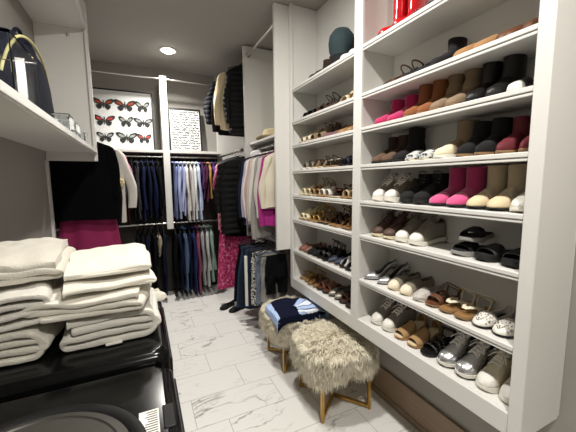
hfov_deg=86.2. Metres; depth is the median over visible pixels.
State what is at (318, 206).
espadrille
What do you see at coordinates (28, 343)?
folded towel
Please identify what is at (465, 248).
sandal
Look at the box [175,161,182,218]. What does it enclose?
shirt
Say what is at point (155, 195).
shirt
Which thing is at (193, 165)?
shirt
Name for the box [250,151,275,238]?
cardigan
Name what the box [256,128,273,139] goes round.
straw hat
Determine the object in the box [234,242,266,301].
jeans
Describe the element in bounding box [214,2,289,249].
closet
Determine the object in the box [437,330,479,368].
shoe
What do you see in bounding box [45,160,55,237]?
trim
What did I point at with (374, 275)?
pump
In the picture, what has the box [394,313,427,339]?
sandal
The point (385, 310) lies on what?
sneaker
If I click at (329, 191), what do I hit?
sandal
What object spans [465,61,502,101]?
boot
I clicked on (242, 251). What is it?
jeans
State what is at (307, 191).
wedge
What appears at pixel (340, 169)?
shelf
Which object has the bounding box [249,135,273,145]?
shelf
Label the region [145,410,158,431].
label
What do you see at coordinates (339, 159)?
sandal
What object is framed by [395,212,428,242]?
sneaker
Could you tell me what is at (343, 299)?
sandal
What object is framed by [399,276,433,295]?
shoe
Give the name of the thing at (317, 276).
sandal
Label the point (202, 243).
shirt
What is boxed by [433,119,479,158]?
boot
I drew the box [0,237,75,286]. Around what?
folded towel
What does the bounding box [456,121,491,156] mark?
boot
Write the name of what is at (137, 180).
shirt
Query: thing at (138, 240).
shirt
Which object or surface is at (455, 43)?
bootie
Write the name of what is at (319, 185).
wedge
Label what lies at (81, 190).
garment
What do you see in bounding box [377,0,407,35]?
boot
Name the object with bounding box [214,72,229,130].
coat
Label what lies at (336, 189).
brown thong
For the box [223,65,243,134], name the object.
puffer jacket
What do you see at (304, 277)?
sandal
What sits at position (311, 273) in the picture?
sandal
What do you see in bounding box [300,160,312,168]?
sandal
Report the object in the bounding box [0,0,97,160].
shelf
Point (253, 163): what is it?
sweater
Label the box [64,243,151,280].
folded towel
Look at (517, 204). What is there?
sneaker
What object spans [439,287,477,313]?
sandal
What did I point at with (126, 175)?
shirt
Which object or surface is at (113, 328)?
folded towel
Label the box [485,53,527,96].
boot
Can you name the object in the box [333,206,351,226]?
wedge
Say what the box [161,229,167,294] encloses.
shirt
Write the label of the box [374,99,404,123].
boot
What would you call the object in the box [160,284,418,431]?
floor
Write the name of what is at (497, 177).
boot
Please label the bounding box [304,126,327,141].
heels
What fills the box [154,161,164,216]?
shirt
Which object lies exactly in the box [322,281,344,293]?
sandal
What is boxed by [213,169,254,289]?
floral dress
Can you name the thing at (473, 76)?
boot
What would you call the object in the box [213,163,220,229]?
floral blouse
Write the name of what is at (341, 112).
shelf
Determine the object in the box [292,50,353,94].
shelf
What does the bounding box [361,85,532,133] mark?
shelf
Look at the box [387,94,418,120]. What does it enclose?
boot
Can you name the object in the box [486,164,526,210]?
boot
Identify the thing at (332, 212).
sandal
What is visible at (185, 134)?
picture
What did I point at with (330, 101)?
heels
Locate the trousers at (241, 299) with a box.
[238,245,274,303]
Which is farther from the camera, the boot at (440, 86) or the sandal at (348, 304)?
the sandal at (348, 304)
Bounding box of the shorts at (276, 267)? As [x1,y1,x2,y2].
[265,254,287,294]
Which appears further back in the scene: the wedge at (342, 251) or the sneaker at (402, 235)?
the wedge at (342, 251)
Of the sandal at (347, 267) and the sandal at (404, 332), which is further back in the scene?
the sandal at (347, 267)
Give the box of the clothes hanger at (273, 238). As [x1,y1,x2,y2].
[255,238,289,255]
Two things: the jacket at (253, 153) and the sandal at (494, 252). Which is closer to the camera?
the sandal at (494, 252)
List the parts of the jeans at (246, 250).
leg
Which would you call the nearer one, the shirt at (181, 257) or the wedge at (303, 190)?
the wedge at (303, 190)
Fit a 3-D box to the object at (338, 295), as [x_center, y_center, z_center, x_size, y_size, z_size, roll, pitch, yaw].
[0.472,0.624,2.488,0.245,0.068,0.082,-4,7,-26]
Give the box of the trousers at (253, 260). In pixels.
[251,249,279,305]
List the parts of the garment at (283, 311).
blue panel, blue panel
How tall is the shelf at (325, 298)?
0.025 m
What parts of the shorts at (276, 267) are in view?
leg, seat, leg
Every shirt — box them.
[114,149,136,222]
[126,162,131,223]
[133,161,142,219]
[136,232,140,243]
[138,161,147,220]
[140,231,145,246]
[144,161,152,217]
[145,230,153,287]
[149,161,158,217]
[152,229,158,288]
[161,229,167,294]
[170,161,177,219]
[172,228,178,291]
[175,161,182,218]
[175,226,185,289]
[179,161,186,215]
[180,226,189,291]
[183,161,191,220]
[184,226,193,289]
[187,162,195,220]
[189,225,197,292]
[191,162,198,219]
[195,162,202,219]
[198,225,206,284]
[202,225,211,286]
[241,154,257,225]
[242,153,260,224]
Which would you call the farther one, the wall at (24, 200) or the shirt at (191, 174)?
the shirt at (191, 174)
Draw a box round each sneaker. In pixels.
[371,209,400,236]
[371,297,399,325]
[372,173,397,200]
[382,211,413,239]
[382,302,415,332]
[384,173,417,201]
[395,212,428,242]
[408,214,446,245]
[475,348,511,393]
[499,366,511,403]
[509,192,524,211]
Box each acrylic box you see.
[0,28,40,108]
[51,112,74,132]
[74,122,80,137]
[80,130,87,142]
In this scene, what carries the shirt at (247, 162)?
hanging from the clothes hanger
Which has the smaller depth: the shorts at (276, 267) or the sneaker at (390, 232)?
the sneaker at (390, 232)
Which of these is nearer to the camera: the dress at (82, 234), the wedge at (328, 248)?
the wedge at (328, 248)
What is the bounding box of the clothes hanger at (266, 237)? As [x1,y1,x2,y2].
[250,237,275,252]
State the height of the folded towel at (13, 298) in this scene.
0.143 m
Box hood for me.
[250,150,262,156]
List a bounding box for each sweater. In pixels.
[249,151,267,221]
[254,150,272,217]
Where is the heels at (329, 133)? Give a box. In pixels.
[323,125,345,136]
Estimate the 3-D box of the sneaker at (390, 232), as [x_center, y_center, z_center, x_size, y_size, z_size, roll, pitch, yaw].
[0.702,0.053,1.910,0.254,0.166,0.097,-3,7,-17]
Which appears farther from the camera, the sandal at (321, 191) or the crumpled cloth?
the sandal at (321, 191)
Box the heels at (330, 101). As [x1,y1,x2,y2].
[318,92,340,110]
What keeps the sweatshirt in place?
hanging from the clothes hanger
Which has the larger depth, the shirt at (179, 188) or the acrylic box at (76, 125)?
the shirt at (179, 188)
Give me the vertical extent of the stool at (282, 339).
0.546 m
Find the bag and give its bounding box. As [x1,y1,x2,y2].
[0,27,53,116]
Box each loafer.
[412,283,447,301]
[453,43,475,56]
[472,34,498,48]
[495,25,522,39]
[521,17,538,28]
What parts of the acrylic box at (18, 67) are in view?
lid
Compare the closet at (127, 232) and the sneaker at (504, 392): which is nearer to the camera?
the sneaker at (504, 392)
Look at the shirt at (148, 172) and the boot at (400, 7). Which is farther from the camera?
the shirt at (148, 172)
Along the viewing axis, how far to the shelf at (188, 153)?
4.37 m
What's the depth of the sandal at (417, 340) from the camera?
1.77 m
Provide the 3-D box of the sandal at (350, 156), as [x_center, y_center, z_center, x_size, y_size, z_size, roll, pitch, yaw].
[0.485,-0.425,2.315,0.250,0.110,0.089,-4,7,-28]
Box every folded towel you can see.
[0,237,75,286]
[0,278,58,332]
[0,321,65,366]
[21,276,151,323]
[59,287,160,351]
[62,269,156,297]
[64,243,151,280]
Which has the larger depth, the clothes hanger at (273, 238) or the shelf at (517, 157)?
the clothes hanger at (273, 238)
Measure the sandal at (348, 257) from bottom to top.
0.083 m
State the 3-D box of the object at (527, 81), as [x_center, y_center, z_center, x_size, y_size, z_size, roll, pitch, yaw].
[0.973,-0.524,1.244,0.245,0.074,0.088,-3,7,-19]
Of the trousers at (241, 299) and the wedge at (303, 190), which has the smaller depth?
the wedge at (303, 190)
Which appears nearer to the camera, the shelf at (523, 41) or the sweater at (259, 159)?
the shelf at (523, 41)
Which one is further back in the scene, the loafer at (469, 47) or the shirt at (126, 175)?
the shirt at (126, 175)
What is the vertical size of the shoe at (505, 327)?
0.066 m
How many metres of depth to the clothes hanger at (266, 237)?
3.24 m
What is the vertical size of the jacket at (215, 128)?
0.790 m
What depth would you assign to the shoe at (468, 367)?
1.48 m
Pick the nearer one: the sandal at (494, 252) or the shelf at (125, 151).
the sandal at (494, 252)
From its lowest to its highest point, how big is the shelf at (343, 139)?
0.035 m
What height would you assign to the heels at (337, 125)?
0.158 m
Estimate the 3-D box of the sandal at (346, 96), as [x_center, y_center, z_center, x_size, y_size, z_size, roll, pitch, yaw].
[0.473,-0.897,2.257,0.249,0.173,0.089,-4,7,-28]
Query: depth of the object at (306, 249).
2.87 m
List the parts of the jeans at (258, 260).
seat, leg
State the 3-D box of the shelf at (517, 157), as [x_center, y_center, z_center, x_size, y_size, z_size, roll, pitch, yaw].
[0.802,-0.275,1.623,0.281,0.035,1.002,-4,7,-25]
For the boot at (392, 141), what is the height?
0.169 m
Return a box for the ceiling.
[32,0,327,76]
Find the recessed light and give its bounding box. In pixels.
[159,47,176,53]
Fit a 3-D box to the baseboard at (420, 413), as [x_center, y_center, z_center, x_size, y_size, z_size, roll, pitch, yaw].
[1.154,1.367,1.426,0.026,0.235,4.100,-4,7,-25]
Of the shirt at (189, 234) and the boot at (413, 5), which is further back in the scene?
the shirt at (189, 234)
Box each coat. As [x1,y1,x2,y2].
[213,157,246,234]
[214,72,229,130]
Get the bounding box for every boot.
[309,59,328,77]
[314,56,330,74]
[371,137,397,163]
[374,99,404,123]
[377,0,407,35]
[381,135,408,162]
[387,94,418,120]
[391,0,426,26]
[392,127,425,161]
[399,171,432,203]
[403,84,432,116]
[413,170,448,204]
[416,79,448,113]
[428,167,466,205]
[429,74,464,110]
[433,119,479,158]
[444,68,482,106]
[446,167,487,207]
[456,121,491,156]
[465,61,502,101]
[466,165,507,208]
[474,117,513,155]
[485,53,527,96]
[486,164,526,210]
[495,115,530,153]
[518,135,529,151]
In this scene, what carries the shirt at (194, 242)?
hanging from the clothes hanger
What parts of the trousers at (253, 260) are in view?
seat, leg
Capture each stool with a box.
[258,294,329,373]
[289,318,380,423]
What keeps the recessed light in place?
in the ceiling
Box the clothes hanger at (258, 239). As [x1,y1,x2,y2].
[243,239,274,247]
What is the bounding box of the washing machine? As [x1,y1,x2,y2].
[0,367,184,431]
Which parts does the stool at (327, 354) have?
leg, leg, leg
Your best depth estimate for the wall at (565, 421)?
1.67 m
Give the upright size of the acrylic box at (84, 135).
0.110 m
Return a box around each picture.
[92,87,154,149]
[167,107,202,150]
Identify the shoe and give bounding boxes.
[399,276,433,295]
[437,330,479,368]
[455,339,498,380]
[471,305,513,328]
[491,318,514,338]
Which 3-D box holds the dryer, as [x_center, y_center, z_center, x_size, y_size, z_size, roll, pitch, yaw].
[-0.958,0.957,1.412,0.807,1.095,0.663,-4,7,-25]
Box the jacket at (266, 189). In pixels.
[258,152,274,208]
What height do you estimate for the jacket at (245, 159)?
0.849 m
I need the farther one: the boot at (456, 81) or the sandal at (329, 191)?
the sandal at (329, 191)
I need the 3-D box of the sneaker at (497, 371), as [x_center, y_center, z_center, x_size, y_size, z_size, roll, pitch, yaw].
[0.976,0.691,1.422,0.255,0.168,0.097,-3,7,-23]
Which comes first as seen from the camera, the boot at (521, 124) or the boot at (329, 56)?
the boot at (521, 124)
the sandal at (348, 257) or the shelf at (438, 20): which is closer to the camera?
the shelf at (438, 20)
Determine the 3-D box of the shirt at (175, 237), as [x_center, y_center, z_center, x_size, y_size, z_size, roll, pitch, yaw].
[-1.603,0.593,4.395,0.092,0.889,0.432,-4,7,-26]
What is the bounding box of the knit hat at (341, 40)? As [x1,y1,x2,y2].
[328,27,353,63]
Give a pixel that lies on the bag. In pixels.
(44, 87)
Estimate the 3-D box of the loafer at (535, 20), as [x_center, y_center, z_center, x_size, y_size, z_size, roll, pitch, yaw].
[0.996,-0.728,1.163,0.244,0.076,0.093,-2,7,-8]
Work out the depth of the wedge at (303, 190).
2.87 m
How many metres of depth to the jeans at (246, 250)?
3.41 m
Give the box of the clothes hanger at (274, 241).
[257,241,289,257]
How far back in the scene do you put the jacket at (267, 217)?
3.06 m
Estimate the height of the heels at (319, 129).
0.149 m
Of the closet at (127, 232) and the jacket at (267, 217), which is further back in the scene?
the closet at (127, 232)
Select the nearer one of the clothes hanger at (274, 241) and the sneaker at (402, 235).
the sneaker at (402, 235)
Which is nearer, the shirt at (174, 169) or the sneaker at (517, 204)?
the sneaker at (517, 204)
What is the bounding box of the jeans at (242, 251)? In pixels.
[236,243,269,307]
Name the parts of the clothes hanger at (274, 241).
frame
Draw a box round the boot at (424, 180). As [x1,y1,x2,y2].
[399,171,432,203]
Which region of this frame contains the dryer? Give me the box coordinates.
[0,301,173,402]
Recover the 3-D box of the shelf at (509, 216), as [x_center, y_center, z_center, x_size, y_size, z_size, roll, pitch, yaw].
[0.804,-0.044,1.649,0.281,0.035,1.002,-4,7,-25]
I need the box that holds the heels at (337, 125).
[316,121,341,138]
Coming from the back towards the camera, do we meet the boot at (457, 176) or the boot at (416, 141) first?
the boot at (416, 141)
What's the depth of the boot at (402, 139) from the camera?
1.86 m
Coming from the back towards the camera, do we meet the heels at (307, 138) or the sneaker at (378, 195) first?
the heels at (307, 138)
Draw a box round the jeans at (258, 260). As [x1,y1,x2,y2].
[255,250,284,303]
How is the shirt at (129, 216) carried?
hanging from the clothes hanger
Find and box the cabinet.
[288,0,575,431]
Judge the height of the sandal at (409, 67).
0.150 m
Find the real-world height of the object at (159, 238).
0.350 m
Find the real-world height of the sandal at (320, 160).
0.113 m
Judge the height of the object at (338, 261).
0.068 m
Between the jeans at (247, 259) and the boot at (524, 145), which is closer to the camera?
the boot at (524, 145)
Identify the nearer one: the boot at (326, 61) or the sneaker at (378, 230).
the sneaker at (378, 230)
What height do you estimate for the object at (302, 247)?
0.072 m
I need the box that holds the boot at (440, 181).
[413,170,448,204]
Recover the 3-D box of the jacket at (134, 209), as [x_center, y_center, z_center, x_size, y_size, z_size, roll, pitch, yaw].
[-2.048,-0.333,4.081,0.091,0.789,0.427,-4,8,-29]
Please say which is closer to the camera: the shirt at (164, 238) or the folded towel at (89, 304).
the folded towel at (89, 304)
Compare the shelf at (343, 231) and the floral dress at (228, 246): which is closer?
the shelf at (343, 231)
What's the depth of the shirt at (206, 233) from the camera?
4.43 m
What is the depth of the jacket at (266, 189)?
2.98 m
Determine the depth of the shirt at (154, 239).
4.11 m
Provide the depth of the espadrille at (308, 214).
2.83 m
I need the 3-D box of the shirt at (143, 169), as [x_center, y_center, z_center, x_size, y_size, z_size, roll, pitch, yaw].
[-1.933,-0.340,4.133,0.091,0.789,0.427,-4,8,-29]
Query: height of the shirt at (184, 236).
0.919 m
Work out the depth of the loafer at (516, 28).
1.21 m
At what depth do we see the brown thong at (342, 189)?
2.36 m
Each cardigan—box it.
[56,183,122,228]
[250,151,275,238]
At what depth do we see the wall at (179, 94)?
4.39 m
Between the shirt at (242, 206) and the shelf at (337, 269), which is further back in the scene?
the shirt at (242, 206)
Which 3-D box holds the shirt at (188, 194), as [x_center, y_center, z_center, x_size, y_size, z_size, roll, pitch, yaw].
[-1.434,-0.353,4.370,0.091,0.829,0.422,-4,8,-29]
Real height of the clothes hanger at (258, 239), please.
0.165 m
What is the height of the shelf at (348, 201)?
0.035 m
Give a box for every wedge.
[298,185,310,194]
[303,185,318,194]
[307,177,331,195]
[312,177,335,195]
[316,239,341,258]
[322,240,346,260]
[328,205,351,225]
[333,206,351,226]
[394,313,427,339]
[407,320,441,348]
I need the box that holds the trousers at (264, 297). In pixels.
[260,252,286,302]
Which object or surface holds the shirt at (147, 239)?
hanging from the clothes hanger
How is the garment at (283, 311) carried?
on the stool at (282, 339)
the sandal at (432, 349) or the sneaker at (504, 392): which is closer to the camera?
the sneaker at (504, 392)
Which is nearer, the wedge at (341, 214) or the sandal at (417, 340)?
the sandal at (417, 340)
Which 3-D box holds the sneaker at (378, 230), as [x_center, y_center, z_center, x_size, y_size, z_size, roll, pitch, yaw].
[0.652,0.041,2.015,0.254,0.166,0.097,-4,7,-28]
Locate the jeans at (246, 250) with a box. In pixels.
[244,246,273,308]
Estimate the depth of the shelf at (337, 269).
2.50 m
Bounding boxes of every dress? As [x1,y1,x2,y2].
[59,220,120,250]
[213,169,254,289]
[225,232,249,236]
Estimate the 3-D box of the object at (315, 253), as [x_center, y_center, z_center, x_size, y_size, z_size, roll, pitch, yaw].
[0.328,0.312,2.746,0.244,0.072,0.084,-2,7,-16]
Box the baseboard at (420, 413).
[359,364,467,431]
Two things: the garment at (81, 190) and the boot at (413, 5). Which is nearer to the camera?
the boot at (413, 5)
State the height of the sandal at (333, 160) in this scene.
0.076 m
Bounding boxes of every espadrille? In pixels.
[299,204,320,218]
[303,205,326,219]
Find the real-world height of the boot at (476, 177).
0.192 m
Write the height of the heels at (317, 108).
0.176 m
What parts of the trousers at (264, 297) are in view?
seat, leg, leg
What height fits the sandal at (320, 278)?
0.083 m
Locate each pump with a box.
[364,259,396,279]
[377,261,409,284]
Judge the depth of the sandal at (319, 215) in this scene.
2.70 m
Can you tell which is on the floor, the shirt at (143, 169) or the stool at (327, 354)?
the stool at (327, 354)
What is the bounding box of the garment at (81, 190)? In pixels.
[45,142,119,222]
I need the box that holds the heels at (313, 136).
[309,123,334,139]
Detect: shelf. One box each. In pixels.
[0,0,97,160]
[117,149,162,154]
[170,150,221,155]
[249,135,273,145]
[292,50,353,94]
[292,97,353,125]
[292,130,352,147]
[292,165,352,173]
[292,195,351,204]
[293,218,351,237]
[293,249,350,279]
[295,273,350,312]
[359,233,518,280]
[359,273,513,354]
[360,200,523,223]
[360,313,508,410]
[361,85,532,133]
[361,152,527,169]
[362,23,537,101]
[363,0,507,56]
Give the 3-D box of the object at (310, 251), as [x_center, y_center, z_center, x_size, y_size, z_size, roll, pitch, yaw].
[0.284,0.303,2.823,0.244,0.072,0.084,-4,7,-24]
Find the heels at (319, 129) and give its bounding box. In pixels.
[299,128,320,142]
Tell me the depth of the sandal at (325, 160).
2.56 m
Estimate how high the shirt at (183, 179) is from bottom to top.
0.749 m
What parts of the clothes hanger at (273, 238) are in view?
frame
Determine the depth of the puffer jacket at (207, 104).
4.05 m
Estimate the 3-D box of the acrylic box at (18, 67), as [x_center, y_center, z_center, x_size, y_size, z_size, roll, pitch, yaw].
[-1.219,-0.557,1.210,0.314,0.250,0.334,-4,7,-25]
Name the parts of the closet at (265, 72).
panel, closet rod, partition panel, closet rod, closet rod, closet rod, panel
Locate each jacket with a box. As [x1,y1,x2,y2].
[128,161,137,220]
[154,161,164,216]
[203,81,214,124]
[211,79,243,136]
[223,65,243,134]
[237,159,245,225]
[238,150,262,224]
[257,150,275,225]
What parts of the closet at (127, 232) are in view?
closet rod, rod, closet rod, post, rod, closet rod, closet rod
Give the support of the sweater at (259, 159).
hanging from the clothes hanger
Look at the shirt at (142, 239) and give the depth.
4.03 m
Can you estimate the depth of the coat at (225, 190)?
3.74 m
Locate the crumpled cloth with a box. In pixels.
[154,288,166,300]
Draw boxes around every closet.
[55,69,221,291]
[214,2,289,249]
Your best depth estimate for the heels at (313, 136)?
2.64 m
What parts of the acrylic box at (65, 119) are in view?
lid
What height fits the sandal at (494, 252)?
0.071 m
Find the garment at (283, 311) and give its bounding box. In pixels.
[265,298,328,332]
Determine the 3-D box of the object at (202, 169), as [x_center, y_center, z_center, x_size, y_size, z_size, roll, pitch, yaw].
[-1.247,-0.514,4.445,0.092,0.529,0.422,-3,7,-22]
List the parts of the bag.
handle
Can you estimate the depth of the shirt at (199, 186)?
4.29 m
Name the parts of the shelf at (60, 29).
shelf, rail, panel, header rail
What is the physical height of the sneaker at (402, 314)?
0.168 m
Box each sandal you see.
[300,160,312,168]
[300,267,321,279]
[304,269,325,281]
[306,159,318,168]
[307,203,330,220]
[308,274,329,284]
[311,156,334,167]
[312,203,335,221]
[313,277,335,286]
[316,186,329,196]
[316,278,341,289]
[317,210,340,222]
[318,155,338,167]
[321,186,342,196]
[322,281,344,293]
[323,158,339,167]
[323,211,344,223]
[330,158,347,166]
[338,91,353,102]
[339,155,352,165]
[339,256,350,267]
[339,290,350,303]
[340,187,351,197]
[341,217,351,227]
[344,261,350,270]
[345,298,350,307]
[381,64,411,85]
[391,59,424,81]
[420,326,456,357]
[425,282,461,307]
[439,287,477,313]
[451,241,485,256]
[454,292,495,320]
[459,226,493,242]
[474,243,515,261]
[500,248,520,267]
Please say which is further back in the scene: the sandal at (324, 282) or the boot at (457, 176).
the sandal at (324, 282)
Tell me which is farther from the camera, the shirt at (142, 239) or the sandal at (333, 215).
the shirt at (142, 239)
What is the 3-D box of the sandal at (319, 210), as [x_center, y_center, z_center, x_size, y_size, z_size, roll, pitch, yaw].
[0.287,-0.040,2.781,0.250,0.160,0.089,-3,7,-19]
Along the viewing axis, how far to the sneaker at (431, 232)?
1.71 m
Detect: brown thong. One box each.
[328,184,350,196]
[332,184,351,197]
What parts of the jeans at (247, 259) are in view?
leg, seat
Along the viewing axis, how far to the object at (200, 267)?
4.38 m
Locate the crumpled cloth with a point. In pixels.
(160, 295)
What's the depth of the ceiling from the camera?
3.23 m
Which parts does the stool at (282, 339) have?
leg, leg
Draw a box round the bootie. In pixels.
[429,37,467,65]
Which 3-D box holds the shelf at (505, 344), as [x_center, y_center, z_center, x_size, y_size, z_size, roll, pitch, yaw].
[0.809,0.481,1.710,0.281,0.035,1.002,-4,7,-25]
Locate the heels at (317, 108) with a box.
[311,95,335,113]
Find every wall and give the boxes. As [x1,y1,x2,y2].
[0,0,51,241]
[35,53,216,156]
[255,235,575,431]
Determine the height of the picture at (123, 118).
0.797 m
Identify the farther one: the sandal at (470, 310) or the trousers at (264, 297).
the trousers at (264, 297)
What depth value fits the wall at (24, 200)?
2.14 m
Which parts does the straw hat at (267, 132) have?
crown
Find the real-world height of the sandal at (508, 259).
0.071 m
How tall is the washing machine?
1.075 m
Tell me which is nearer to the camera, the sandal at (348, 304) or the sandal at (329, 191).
the sandal at (348, 304)
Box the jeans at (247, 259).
[244,248,275,306]
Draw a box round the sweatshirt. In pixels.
[247,152,264,220]
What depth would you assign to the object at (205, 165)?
4.31 m
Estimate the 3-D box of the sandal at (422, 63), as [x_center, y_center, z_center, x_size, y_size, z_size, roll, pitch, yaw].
[0.705,-0.834,1.792,0.248,0.150,0.090,-3,7,-22]
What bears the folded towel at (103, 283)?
on the folded towel at (89, 304)
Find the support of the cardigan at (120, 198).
hanging from the clothes hanger

